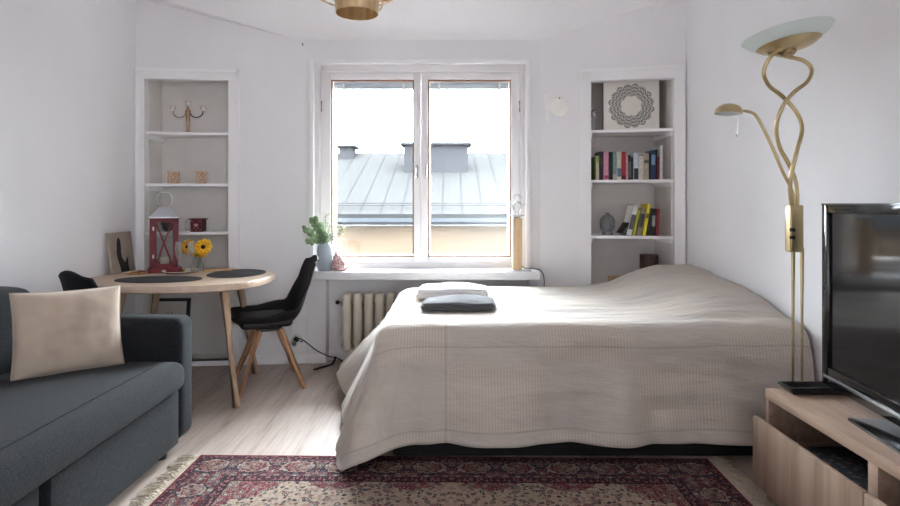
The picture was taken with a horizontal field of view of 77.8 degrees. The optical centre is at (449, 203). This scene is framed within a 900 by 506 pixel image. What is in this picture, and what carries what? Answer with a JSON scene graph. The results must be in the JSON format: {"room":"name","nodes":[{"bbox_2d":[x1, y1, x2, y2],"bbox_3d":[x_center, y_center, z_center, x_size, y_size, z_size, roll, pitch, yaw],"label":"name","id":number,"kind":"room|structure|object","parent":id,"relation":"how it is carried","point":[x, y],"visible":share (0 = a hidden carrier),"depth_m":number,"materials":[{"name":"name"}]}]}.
{"room":"studio apartment","nodes":[
{"label":"studio apartment","id":0,"kind":"room"},
{"bbox_2d":[0,0,135,313],"bbox_3d":[-2.375,-0.250,0.250,0.150,3.000,8.500,0,0,0],"label":"wall","id":1,"kind":"structure","parent":0,"point":[67,67],"depth_m":3.33,"materials":[{"name":"paint"}]},
{"bbox_2d":[148,81,227,360],"bbox_3d":[-1.942,0.076,4.245,0.693,2.288,0.289,0,0,0],"label":"wall","id":2,"kind":"structure","parent":0,"point":[186,156],"depth_m":4.34,"materials":[{"name":"paint"}]},
{"bbox_2d":[157,298,190,316],"bbox_3d":[-2.142,0.940,4.205,0.340,0.452,0.094,0,0,-3],"label":"picture frame","id":3,"kind":"object","parent":2,"relation":"on","point":[166,305],"visible":0.24,"depth_m":4.23,"materials":[{"name":"black metal"}]},
{"bbox_2d":[157,301,186,314],"bbox_3d":[-2.142,0.940,4.206,0.310,0.424,0.008,0,-9,-3],"label":"print","id":4,"kind":"object","parent":3,"relation":"attached to","point":[164,307],"depth_m":4.23,"materials":[{"name":"paper"}]},
{"bbox_2d":[145,131,227,141],"bbox_3d":[-1.942,-0.507,4.220,0.591,0.052,0.239,0,0,0],"label":"shelf","id":5,"kind":"object","parent":2,"relation":"attached to","point":[157,136],"visible":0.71,"depth_m":4.16,"materials":[{"name":"white paint"}]},
{"bbox_2d":[170,100,205,131],"bbox_3d":[-1.967,-0.654,4.190,0.273,0.242,0.080,0,0,0],"label":"candelabra","id":6,"kind":"object","parent":5,"relation":"on","point":[187,111],"visible":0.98,"depth_m":4.18,"materials":[{"name":"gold metal"}]},
{"bbox_2d":[145,183,227,190],"bbox_3d":[-1.942,-0.126,4.220,0.591,0.052,0.239,0,0,0],"label":"shelf","id":7,"kind":"object","parent":2,"relation":"attached to","point":[150,186],"visible":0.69,"depth_m":4.14,"materials":[{"name":"white paint"}]},
{"bbox_2d":[167,171,179,182],"bbox_3d":[-2.071,-0.198,4.180,0.080,0.091,0.080,0,0,-22],"label":"tealight holder","id":8,"kind":"object","parent":7,"relation":"on","point":[172,176],"visible":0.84,"depth_m":4.15,"materials":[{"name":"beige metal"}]},
{"bbox_2d":[195,171,206,183],"bbox_3d":[-1.865,-0.198,4.180,0.080,0.091,0.080,0,0,-22],"label":"tealight holder","id":9,"kind":"object","parent":7,"relation":"on","point":[200,176],"visible":0.95,"depth_m":4.15,"materials":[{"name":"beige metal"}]},
{"bbox_2d":[145,231,227,238],"bbox_3d":[-1.942,0.234,4.220,0.591,0.052,0.239,0,0,0],"label":"shelf","id":10,"kind":"object","parent":2,"relation":"attached to","point":[163,233],"visible":0.55,"depth_m":4.14,"materials":[{"name":"white paint"}]},
{"bbox_2d":[161,222,172,231],"bbox_3d":[-2.134,0.139,4.220,0.096,0.138,0.096,0,0,0],"label":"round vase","id":11,"kind":"object","parent":10,"relation":"on","point":[165,225],"visible":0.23,"depth_m":4.18,"materials":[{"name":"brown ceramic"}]},
{"bbox_2d":[188,218,207,231],"bbox_3d":[-1.889,0.158,4.190,0.104,0.100,0.104,0,0,0],"label":"candle lantern","id":12,"kind":"object","parent":10,"relation":"on","point":[196,224],"visible":1,"depth_m":4.15,"materials":[{"name":"red metal"}]},
{"bbox_2d":[136,0,526,365],"bbox_3d":[-0.847,-0.200,4.355,2.945,2.900,0.369,0,0,-6],"label":"wall","id":13,"kind":"structure","parent":0,"point":[271,67],"depth_m":4.18,"materials":[{"name":"paint"}]},
{"bbox_2d":[135,67,238,365],"bbox_3d":[-1.933,0.103,4.110,0.729,2.193,0.032,0,0,-6],"label":"trim","id":14,"kind":"structure","parent":13,"relation":"attached to","point":[232,76],"depth_m":4.11,"materials":[{"name":"white paint"}]},
{"bbox_2d":[240,355,325,364],"bbox_3d":[-1.250,1.167,4.179,0.632,0.065,0.029,0,0,-6],"label":"baseboard","id":15,"kind":"structure","parent":13,"relation":"attached to","point":[272,359],"depth_m":4.18,"materials":[{"name":"white paint"}]},
{"bbox_2d":[290,334,302,347],"bbox_3d":[-1.149,1.029,4.174,0.105,0.103,0.060,0,0,0],"label":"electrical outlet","id":16,"kind":"object","parent":13,"relation":"attached to","point":[295,341],"visible":0.99,"depth_m":4.18,"materials":[{"name":"white plastic"}]},
{"bbox_2d":[291,318,307,348],"bbox_3d":[-1.126,0.983,4.191,0.124,0.258,0.015,0,0,-6],"label":"cable","id":17,"kind":"object","parent":13,"relation":"attached to","point":[299,318],"visible":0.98,"depth_m":4.19,"materials":[{"name":"plastic"}]},
{"bbox_2d":[329,351,345,359],"bbox_3d":[-0.170,1.167,4.306,1.532,0.065,0.014,0,0,0],"label":"baseboard","id":18,"kind":"structure","parent":13,"relation":"attached to","point":[339,354],"depth_m":4.30,"materials":[{"name":"white paint"}]},
{"bbox_2d":[146,0,664,39],"bbox_3d":[-0.305,-1.505,0.350,4.190,0.560,8.500,0,0,0],"label":"ceiling","id":19,"kind":"structure","parent":0,"point":[295,19],"depth_m":4.07,"materials":[{"name":"paint"}]},
{"bbox_2d":[321,0,392,20],"bbox_3d":[-0.470,-1.242,2.807,0.420,0.575,0.367,0,0,-25],"label":"pendant lamp","id":20,"kind":"object","parent":19,"relation":"hanging from","point":[360,10],"visible":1,"depth_m":2.86,"materials":[{"name":"gold metal"}]},
{"bbox_2d":[306,40,539,361],"bbox_3d":[-0.205,-0.200,4.375,1.770,2.900,0.330,0,0,0],"label":"wall","id":21,"kind":"structure","parent":0,"point":[317,297],"depth_m":4.21,"materials":[{"name":"paint"}]},
{"bbox_2d":[309,59,539,279],"bbox_3d":[-0.206,-0.272,4.260,1.709,1.639,0.480,0,0,0],"label":"window","id":22,"kind":"structure","parent":21,"relation":"in","point":[326,76],"depth_m":4.29,"materials":[{"name":"white paint"}]},
{"bbox_2d":[317,241,332,270],"bbox_3d":[-0.923,0.384,4.120,0.110,0.212,0.110,0,0,0],"label":"vase","id":23,"kind":"object","parent":22,"relation":"on","point":[325,250],"visible":0.91,"depth_m":4.07,"materials":[{"name":"grey ceramic"}]},
{"bbox_2d":[302,212,345,245],"bbox_3d":[-0.929,0.260,4.108,0.322,0.400,0.120,0,0,0],"label":"bunch","id":24,"kind":"object","parent":23,"relation":"in","point":[321,235],"visible":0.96,"depth_m":4.09,"materials":[{"name":"green plant"}]},
{"bbox_2d":[331,251,349,270],"bbox_3d":[-0.807,0.418,4.120,0.143,0.142,0.132,0,0,0],"label":"pouch","id":25,"kind":"object","parent":22,"relation":"on","point":[339,263],"visible":1,"depth_m":4.08,"materials":[{"name":"pink fabric"}]},
{"bbox_2d":[334,82,412,88],"bbox_3d":[-0.597,-0.925,4.364,0.616,0.054,0.028,0,0,0],"label":"blind","id":26,"kind":"object","parent":22,"relation":"attached to","point":[337,85],"depth_m":4.35,"materials":[{"name":"white plastic"}]},
{"bbox_2d":[430,82,508,88],"bbox_3d":[0.150,-0.925,4.364,0.616,0.054,0.028,0,0,0],"label":"blind","id":27,"kind":"object","parent":22,"relation":"attached to","point":[433,85],"depth_m":4.35,"materials":[{"name":"white plastic"}]},
{"bbox_2d":[505,194,544,286],"bbox_3d":[0.549,0.409,4.106,0.294,0.963,0.128,0,0,-6],"label":"lamp","id":28,"kind":"object","parent":22,"relation":"on","point":[516,221],"visible":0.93,"depth_m":4.07,"materials":[{"name":"metal"}]},
{"bbox_2d":[107,360,778,505],"bbox_3d":[-0.305,1.250,0.400,4.590,0.100,9.000,0,0,0],"label":"floor","id":29,"kind":"structure","parent":0,"point":[275,415],"depth_m":3.06,"materials":[{"name":"laminate"}]},
{"bbox_2d":[58,270,97,290],"bbox_3d":[-1.883,0.778,3.194,0.488,0.853,0.572,0,0,30],"label":"dining chair","id":30,"kind":"object","parent":29,"relation":"on","point":[70,280],"visible":0.12,"depth_m":2.94,"materials":[{"name":"black plastic"}]},
{"bbox_2d":[0,286,191,505],"bbox_3d":[-1.754,0.776,1.703,1.034,0.847,2.224,0,0,0],"label":"sofa","id":31,"kind":"object","parent":29,"relation":"on","point":[79,437],"visible":0.84,"depth_m":2.16,"materials":[{"name":"grey fabric"}]},
{"bbox_2d":[0,286,30,374],"bbox_3d":[-2.062,0.575,2.176,0.336,0.443,0.936,0,0,0],"label":"cushion","id":32,"kind":"object","parent":31,"relation":"on","point":[6,334],"depth_m":2.41,"materials":[{"name":"grey fabric"}]},
{"bbox_2d":[9,284,124,380],"bbox_3d":[-1.685,0.560,2.470,0.423,0.366,0.173,0,0,-43],"label":"pillow","id":33,"kind":"object","parent":31,"relation":"on","point":[56,332],"visible":1,"depth_m":2.41,"materials":[{"name":"beige fabric"}]},
{"bbox_2d":[0,362,183,505],"bbox_3d":[-1.682,0.807,1.702,0.889,0.166,1.900,0,0,0],"label":"seat cushion","id":34,"kind":"object","parent":31,"relation":"on","point":[50,425],"depth_m":2.02,"materials":[{"name":"grey fabric"}]},
{"bbox_2d":[92,269,274,407],"bbox_3d":[-1.730,0.838,3.620,1.124,0.736,0.890,0,0,0],"label":"dining table","id":35,"kind":"object","parent":29,"relation":"on","point":[223,286],"visible":0.48,"depth_m":3.34,"materials":[{"name":"brown wood"}]},
{"bbox_2d":[105,231,135,274],"bbox_3d":[-2.264,0.332,3.840,0.052,0.278,0.270,0,0,0],"label":"picture","id":36,"kind":"object","parent":35,"relation":"on","point":[119,244],"visible":1,"depth_m":3.81},
{"bbox_2d":[117,238,129,271],"bbox_3d":[-2.253,0.347,3.837,0.002,0.238,0.125,-7,0,0],"label":"print","id":37,"kind":"object","parent":36,"relation":"attached to","point":[124,266],"depth_m":3.82},
{"bbox_2d":[125,271,147,274],"bbox_3d":[-2.105,0.464,3.755,0.140,0.013,0.140,0,0,0],"label":"wooden dish","id":38,"kind":"object","parent":35,"relation":"on","point":[128,273],"visible":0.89,"depth_m":3.71,"materials":[{"name":"brown wood"}]},
{"bbox_2d":[114,276,202,282],"bbox_3d":[-1.810,0.468,3.470,0.524,0.004,0.320,0,0,0],"label":"placemat","id":39,"kind":"object","parent":35,"relation":"on","point":[143,279],"visible":1,"depth_m":3.44,"materials":[{"name":"grey fabric"}]},
{"bbox_2d":[147,191,180,273],"bbox_3d":[-1.995,0.190,3.900,0.200,0.560,0.200,0,0,-25],"label":"lantern","id":40,"kind":"object","parent":35,"relation":"on","point":[162,214],"visible":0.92,"depth_m":3.83,"materials":[{"name":"red paint"}]},
{"bbox_2d":[160,256,168,263],"bbox_3d":[-1.995,0.401,3.900,0.056,0.080,0.056,0,0,0],"label":"candle","id":41,"kind":"object","parent":40,"relation":"in","point":[163,260],"visible":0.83,"depth_m":3.88,"materials":[{"name":"beige wax"}]},
{"bbox_2d":[166,267,181,273],"bbox_3d":[-1.856,0.448,3.755,0.090,0.045,0.040,0,0,0],"label":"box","id":42,"kind":"object","parent":35,"relation":"on","point":[168,269],"visible":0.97,"depth_m":3.73,"materials":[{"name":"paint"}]},
{"bbox_2d":[161,268,200,273],"bbox_3d":[-1.830,0.460,3.800,0.244,0.020,0.244,0,0,0],"label":"plate","id":43,"kind":"object","parent":35,"relation":"on","point":[187,269],"visible":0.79,"depth_m":3.76,"materials":[{"name":"white ceramic"}]},
{"bbox_2d":[175,241,181,258],"bbox_3d":[-1.844,0.358,3.790,0.056,0.205,0.056,0,0,0],"label":"champagne flute","id":44,"kind":"object","parent":43,"relation":"on","point":[179,241],"visible":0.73,"depth_m":3.79,"materials":[{"name":"clear glass"}]},
{"bbox_2d":[187,241,194,269],"bbox_3d":[-1.759,0.358,3.790,0.056,0.205,0.056,0,0,0],"label":"champagne flute","id":45,"kind":"object","parent":43,"relation":"on","point":[192,241],"visible":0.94,"depth_m":3.79,"materials":[{"name":"clear glass"}]},
{"bbox_2d":[203,268,232,271],"bbox_3d":[-1.630,0.464,3.930,0.180,0.012,0.120,0,0,-12],"label":"serving board","id":46,"kind":"object","parent":35,"relation":"on","point":[207,269],"visible":0.96,"depth_m":3.90,"materials":[{"name":"brown wood"}]},
{"bbox_2d":[206,269,265,277],"bbox_3d":[-1.440,0.468,3.770,0.364,0.004,0.450,0,0,0],"label":"placemat","id":47,"kind":"object","parent":35,"relation":"on","point":[236,273],"visible":0.99,"depth_m":3.74,"materials":[{"name":"grey fabric"}]},
{"bbox_3d":[-1.765,0.425,3.945,0.048,0.090,0.048,0,0,0],"label":"bud vase","id":48,"kind":"object","parent":35,"relation":"on","visible":0},
{"bbox_2d":[179,238,212,267],"bbox_3d":[-1.792,0.349,3.929,0.203,0.223,0.126,0,0,23],"label":"bunch","id":49,"kind":"object","parent":48,"relation":"in","point":[202,247],"visible":0.92,"depth_m":3.91,"materials":[{"name":"yellow plant"}]},
{"bbox_2d":[231,255,318,397],"bbox_3d":[-1.179,0.778,3.740,0.572,0.853,0.488,0,0,-25],"label":"dining chair","id":50,"kind":"object","parent":29,"relation":"on","point":[274,315],"visible":0.94,"depth_m":3.68,"materials":[{"name":"black plastic"}]},
{"bbox_2d":[299,338,342,361],"bbox_3d":[-0.764,1.096,3.963,0.798,0.211,0.059,0,0,28],"label":"cable","id":51,"kind":"object","parent":29,"relation":"on","point":[299,338],"visible":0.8,"depth_m":4.06,"materials":[{"name":"plastic"}]},
{"bbox_2d":[313,356,335,370],"bbox_3d":[-0.916,1.175,4.111,0.022,0.061,0.223,0,0,34],"label":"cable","id":52,"kind":"object","parent":29,"relation":"on","point":[334,359],"visible":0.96,"depth_m":4.11,"materials":[{"name":"black plastic"}]},
{"bbox_2d":[335,292,400,357],"bbox_3d":[-0.222,0.927,4.140,1.259,0.545,0.130,0,0,0],"label":"radiator","id":53,"kind":"object","parent":29,"relation":"on","point":[352,307],"visible":0.2,"depth_m":4.08,"materials":[{"name":"beige metal"}]},
{"bbox_2d":[130,454,776,505],"bbox_3d":[-0.003,1.189,1.775,2.636,0.021,1.780,0,0,1],"label":"rug","id":54,"kind":"object","parent":29,"relation":"on","point":[206,480],"visible":1,"depth_m":2.37,"materials":[{"name":"fabric"}]},
{"bbox_2d":[393,442,752,454],"bbox_3d":[0.677,0.895,3.289,1.975,0.586,1.322,0,0,0],"label":"bed","id":55,"kind":"object","parent":29,"relation":"on","point":[563,448],"visible":0.02,"depth_m":2.63,"materials":[{"name":"fabric"}]},
{"bbox_2d":[335,264,814,471],"bbox_3d":[0.494,0.806,3.243,2.452,0.774,1.605,0,0,0],"label":"bedspread","id":56,"kind":"object","parent":55,"relation":"on","point":[661,353],"visible":0.91,"depth_m":2.60,"materials":[{"name":"fabric"}]},
{"bbox_2d":[415,282,488,298],"bbox_3d":[0.013,0.527,3.419,0.448,0.082,0.275,0,0,3],"label":"folded towel","id":57,"kind":"object","parent":56,"relation":"on","point":[425,291],"visible":0.87,"depth_m":3.31,"materials":[{"name":"white fabric"}]},
{"bbox_2d":[420,294,495,310],"bbox_3d":[0.046,0.535,3.070,0.413,0.065,0.267,0,0,4],"label":"folded towel","id":58,"kind":"object","parent":56,"relation":"on","point":[459,302],"visible":1,"depth_m":2.96,"materials":[{"name":"grey fabric"}]},
{"bbox_2d":[714,16,834,380],"bbox_3d":[1.375,0.223,2.392,0.480,1.954,0.348,0,0,0],"label":"floor lamp","id":59,"kind":"object","parent":29,"relation":"on","point":[783,40],"visible":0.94,"depth_m":2.36,"materials":[{"name":"gold metal"}]},
{"bbox_2d":[753,388,899,505],"bbox_3d":[1.450,0.974,1.409,0.472,0.452,1.717,0,0,0],"label":"tv stand","id":60,"kind":"object","parent":29,"relation":"on","point":[788,474],"visible":0.79,"depth_m":1.98,"materials":[{"name":"brown wood"}]},
{"bbox_2d":[778,381,841,393],"bbox_3d":[1.460,0.732,2.222,0.267,0.030,0.086,0,0,0],"label":"tray","id":61,"kind":"object","parent":60,"relation":"on","point":[802,387],"visible":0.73,"depth_m":2.19,"materials":[{"name":"black plastic"}]},
{"bbox_2d":[803,447,867,491],"bbox_3d":[1.417,1.015,1.958,0.351,0.174,0.436,0,0,0],"label":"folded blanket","id":62,"kind":"object","parent":60,"relation":"in","point":[845,461],"visible":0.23,"depth_m":2.01,"materials":[{"name":"fabric"}]},
{"bbox_2d":[821,203,899,453],"bbox_3d":[1.459,0.372,1.683,0.230,0.750,1.040,0,0,6],"label":"television","id":63,"kind":"object","parent":60,"relation":"on","point":[861,241],"visible":1,"depth_m":1.94,"materials":[{"name":"black plastic"}]},
{"bbox_2d":[540,0,685,286],"bbox_3d":[1.191,-0.200,4.134,1.032,2.900,0.060,0,0,12],"label":"wall","id":64,"kind":"structure","parent":0,"point":[654,34],"depth_m":4.16,"materials":[{"name":"paint"}]},
{"bbox_2d":[544,91,567,121],"bbox_3d":[0.819,-0.732,4.186,0.220,0.230,0.048,0,0,0],"label":"air vent","id":65,"kind":"object","parent":64,"relation":"in","point":[558,106],"visible":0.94,"depth_m":4.17,"materials":[{"name":"white paint"}]},
{"bbox_2d":[579,64,685,285],"bbox_3d":[1.319,0.103,4.061,0.736,2.193,0.032,0,0,12],"label":"trim","id":66,"kind":"structure","parent":64,"relation":"attached to","point":[678,72],"depth_m":4.06,"materials":[{"name":"white paint"}]},
{"bbox_2d":[591,80,672,281],"bbox_3d":[1.329,0.081,4.235,0.669,2.278,0.429,0,0,0],"label":"wall","id":67,"kind":"structure","parent":0,"point":[609,256],"depth_m":4.40,"materials":[{"name":"paint"}]},
{"bbox_2d":[591,128,673,140],"bbox_3d":[1.329,-0.522,4.209,0.567,0.052,0.379,0,0,0],"label":"shelf","id":68,"kind":"object","parent":67,"relation":"attached to","point":[656,133],"visible":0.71,"depth_m":4.13,"materials":[{"name":"white paint"}]},
{"bbox_2d":[591,109,598,129],"bbox_3d":[1.086,-0.632,4.200,0.050,0.167,0.050,0,0,45],"label":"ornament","id":69,"kind":"object","parent":68,"relation":"on","point":[593,114],"visible":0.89,"depth_m":4.20,"materials":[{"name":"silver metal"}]},
{"bbox_2d":[603,81,658,129],"bbox_3d":[1.353,-0.733,4.175,0.408,0.370,0.034,0,0,9],"label":"canvas","id":70,"kind":"object","parent":68,"relation":"on","point":[632,104],"visible":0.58,"depth_m":4.16,"materials":[{"name":"white fabric"}]},
{"bbox_2d":[591,179,673,187],"bbox_3d":[1.329,-0.152,4.209,0.567,0.052,0.379,0,0,0],"label":"shelf","id":71,"kind":"object","parent":67,"relation":"attached to","point":[657,183],"visible":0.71,"depth_m":4.10,"materials":[{"name":"white paint"}]},
{"bbox_2d":[591,157,595,179],"bbox_3d":[1.084,-0.264,4.231,0.009,0.173,0.140,0,0,0],"label":"book","id":72,"kind":"object","parent":71,"relation":"on","point":[593,160],"visible":0.9,"depth_m":4.20,"materials":[{"name":"paper"}]},
{"bbox_2d":[591,156,598,179],"bbox_3d":[1.100,-0.269,4.226,0.022,0.181,0.141,0,0,0],"label":"book","id":73,"kind":"object","parent":71,"relation":"on","point":[597,157],"visible":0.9,"depth_m":4.16,"materials":[{"name":"paper"}]},
{"bbox_2d":[595,151,603,179],"bbox_3d":[1.127,-0.284,4.219,0.029,0.213,0.141,0,0,0],"label":"book","id":74,"kind":"object","parent":71,"relation":"on","point":[600,154],"visible":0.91,"depth_m":4.15,"materials":[{"name":"paper"}]},
{"bbox_2d":[603,151,608,179],"bbox_3d":[1.159,-0.285,4.211,0.035,0.215,0.141,0,0,0],"label":"book","id":75,"kind":"object","parent":71,"relation":"on","point":[606,153],"visible":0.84,"depth_m":4.14,"materials":[{"name":"paper"}]},
{"bbox_2d":[609,152,612,179],"bbox_3d":[1.192,-0.282,4.205,0.028,0.208,0.140,0,0,0],"label":"book","id":76,"kind":"object","parent":71,"relation":"on","point":[610,153],"visible":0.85,"depth_m":4.14,"materials":[{"name":"paper"}]},
{"bbox_2d":[613,151,616,179],"bbox_3d":[1.220,-0.283,4.199,0.027,0.211,0.141,0,0,0],"label":"book","id":77,"kind":"object","parent":71,"relation":"on","point":[614,152],"visible":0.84,"depth_m":4.13,"materials":[{"name":"paper"}]},
{"bbox_2d":[617,152,620,179],"bbox_3d":[1.251,-0.282,4.192,0.031,0.207,0.141,0,0,0],"label":"book","id":78,"kind":"object","parent":71,"relation":"on","point":[618,153],"visible":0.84,"depth_m":4.12,"materials":[{"name":"paper"}]},
{"bbox_2d":[621,152,625,179],"bbox_3d":[1.282,-0.282,4.185,0.031,0.208,0.141,0,0,0],"label":"book","id":79,"kind":"object","parent":71,"relation":"on","point":[623,154],"visible":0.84,"depth_m":4.11,"materials":[{"name":"paper"}]},
{"bbox_2d":[626,155,627,179],"bbox_3d":[1.306,-0.270,4.182,0.014,0.184,0.140,0,0,0],"label":"book","id":80,"kind":"object","parent":71,"relation":"on","point":[626,155],"visible":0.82,"depth_m":4.11,"materials":[{"name":"paper"}]},
{"bbox_2d":[628,155,630,179],"bbox_3d":[1.322,-0.268,4.177,0.016,0.180,0.141,0,0,0],"label":"book","id":81,"kind":"object","parent":71,"relation":"on","point":[629,156],"visible":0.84,"depth_m":4.11,"materials":[{"name":"paper"}]},
{"bbox_2d":[631,157,632,179],"bbox_3d":[1.339,-0.262,4.174,0.016,0.168,0.140,0,0,0],"label":"book","id":82,"kind":"object","parent":71,"relation":"on","point":[631,157],"visible":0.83,"depth_m":4.10,"materials":[{"name":"paper"}]},
{"bbox_2d":[628,152,637,179],"bbox_3d":[1.366,-0.278,4.165,0.034,0.200,0.141,0,0,0],"label":"book","id":83,"kind":"object","parent":71,"relation":"on","point":[634,155],"visible":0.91,"depth_m":4.09,"materials":[{"name":"paper"}]},
{"bbox_2d":[638,153,642,179],"bbox_3d":[1.401,-0.276,4.157,0.034,0.197,0.141,0,0,0],"label":"book","id":84,"kind":"object","parent":71,"relation":"on","point":[640,155],"visible":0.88,"depth_m":4.09,"materials":[{"name":"paper"}]},
{"bbox_2d":[643,153,648,179],"bbox_3d":[1.436,-0.275,4.149,0.035,0.195,0.141,0,0,0],"label":"book","id":85,"kind":"object","parent":71,"relation":"on","point":[645,155],"visible":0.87,"depth_m":4.08,"materials":[{"name":"paper"}]},
{"bbox_2d":[645,150,654,178],"bbox_3d":[1.483,-0.285,4.139,0.029,0.214,0.141,0,0,0],"label":"book","id":86,"kind":"object","parent":71,"relation":"on","point":[652,152],"visible":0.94,"depth_m":4.07,"materials":[{"name":"paper"}]},
{"bbox_2d":[649,154,650,178],"bbox_3d":[1.463,-0.272,4.146,0.012,0.188,0.140,0,0,0],"label":"book","id":87,"kind":"object","parent":71,"relation":"on","point":[649,154],"visible":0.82,"depth_m":4.08,"materials":[{"name":"paper"}]},
{"bbox_2d":[655,149,657,178],"bbox_3d":[1.506,-0.288,4.136,0.013,0.219,0.140,0,0,0],"label":"book","id":88,"kind":"object","parent":71,"relation":"on","point":[656,150],"visible":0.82,"depth_m":4.07,"materials":[{"name":"paper"}]},
{"bbox_2d":[653,146,662,178],"bbox_3d":[1.538,-0.302,4.128,0.018,0.247,0.140,0,0,0],"label":"book","id":89,"kind":"object","parent":71,"relation":"on","point":[659,148],"visible":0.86,"depth_m":4.06,"materials":[{"name":"paper"}]},
{"bbox_2d":[658,157,659,178],"bbox_3d":[1.520,-0.261,4.133,0.013,0.166,0.140,0,0,0],"label":"book","id":90,"kind":"object","parent":71,"relation":"on","point":[658,157],"visible":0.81,"depth_m":4.06,"materials":[{"name":"paper"}]},
{"bbox_2d":[591,234,673,243],"bbox_3d":[1.329,0.260,4.209,0.567,0.052,0.379,0,0,0],"label":"shelf","id":91,"kind":"object","parent":67,"relation":"attached to","point":[662,238],"visible":0.67,"depth_m":4.10,"materials":[{"name":"white paint"}]},
{"bbox_2d":[599,212,614,234],"bbox_3d":[1.185,0.148,4.205,0.116,0.171,0.118,0,0,38],"label":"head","id":92,"kind":"object","parent":91,"relation":"on","point":[607,222],"visible":0.99,"depth_m":4.16},
{"bbox_2d":[616,219,635,235],"bbox_3d":[1.337,0.146,4.197,0.131,0.174,0.150,0,0,0],"label":"book","id":93,"kind":"object","parent":91,"relation":"on","point":[622,230],"visible":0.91,"depth_m":4.17,"materials":[{"name":"paper"}]},
{"bbox_2d":[624,205,637,235],"bbox_3d":[1.347,0.122,4.188,0.087,0.224,0.151,0,0,0],"label":"book","id":94,"kind":"object","parent":91,"relation":"on","point":[631,212],"visible":0.94,"depth_m":4.11,"materials":[{"name":"paper"}]},
{"bbox_2d":[632,209,639,235],"bbox_3d":[1.373,0.137,4.183,0.060,0.194,0.150,0,0,0],"label":"book","id":95,"kind":"object","parent":91,"relation":"on","point":[638,211],"visible":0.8,"depth_m":4.11,"materials":[{"name":"paper"}]},
{"bbox_2d":[635,208,645,235],"bbox_3d":[1.406,0.132,4.173,0.073,0.203,0.151,0,0,0],"label":"book","id":96,"kind":"object","parent":91,"relation":"on","point":[642,211],"visible":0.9,"depth_m":4.10,"materials":[{"name":"paper"}]},
{"bbox_2d":[640,204,650,235],"bbox_3d":[1.443,0.116,4.166,0.062,0.235,0.151,0,0,0],"label":"book","id":97,"kind":"object","parent":91,"relation":"on","point":[644,206],"visible":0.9,"depth_m":4.09,"materials":[{"name":"paper"}]},
{"bbox_2d":[646,209,651,235],"bbox_3d":[1.465,0.136,4.160,0.043,0.195,0.150,0,0,0],"label":"book","id":98,"kind":"object","parent":91,"relation":"on","point":[650,213],"visible":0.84,"depth_m":4.08,"materials":[{"name":"paper"}]},
{"bbox_2d":[649,209,655,235],"bbox_3d":[1.488,0.134,4.152,0.040,0.199,0.151,0,0,0],"label":"book","id":99,"kind":"object","parent":91,"relation":"on","point":[652,228],"visible":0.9,"depth_m":4.08,"materials":[{"name":"paper"}]},
{"bbox_2d":[650,208,659,235],"bbox_3d":[1.518,0.133,4.146,0.027,0.201,0.150,0,0,0],"label":"book","id":100,"kind":"object","parent":91,"relation":"on","point":[657,210],"visible":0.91,"depth_m":4.07,"materials":[{"name":"paper"}]},
{"bbox_3d":[1.329,0.641,4.209,0.567,0.052,0.379,0,0,0],"label":"shelf","id":101,"kind":"object","parent":67,"relation":"attached to","visible":0},
{"bbox_2d":[607,276,619,280],"bbox_3d":[1.280,0.582,4.220,0.148,0.066,0.112,0,0,0],"label":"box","id":102,"kind":"object","parent":101,"relation":"on","point":[610,278],"visible":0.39,"depth_m":4.24,"materials":[{"name":"brown wood"}]},
{"bbox_2d":[640,253,658,268],"bbox_3d":[1.505,0.497,4.220,0.136,0.236,0.136,0,0,0],"label":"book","id":103,"kind":"object","parent":101,"relation":"on","point":[646,259],"visible":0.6,"depth_m":4.17,"materials":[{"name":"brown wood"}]},
{"bbox_2d":[686,0,899,381],"bbox_3d":[1.765,-0.250,0.250,0.150,3.000,8.500,0,0,0],"label":"wall","id":104,"kind":"structure","parent":0,"point":[849,109],"depth_m":2.84,"materials":[{"name":"paint"}]},
{"label":"outside","id":105,"kind":"structure","parent":0,"visible":0},
{"bbox_2d":[337,142,506,253],"bbox_3d":[1.000,4.087,19.490,30.600,12.227,11.020,0,0,0],"label":"neighbouring building","id":106,"kind":"structure","parent":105,"point":[375,190],"depth_m":14.99,"materials":[{"name":"paint"}]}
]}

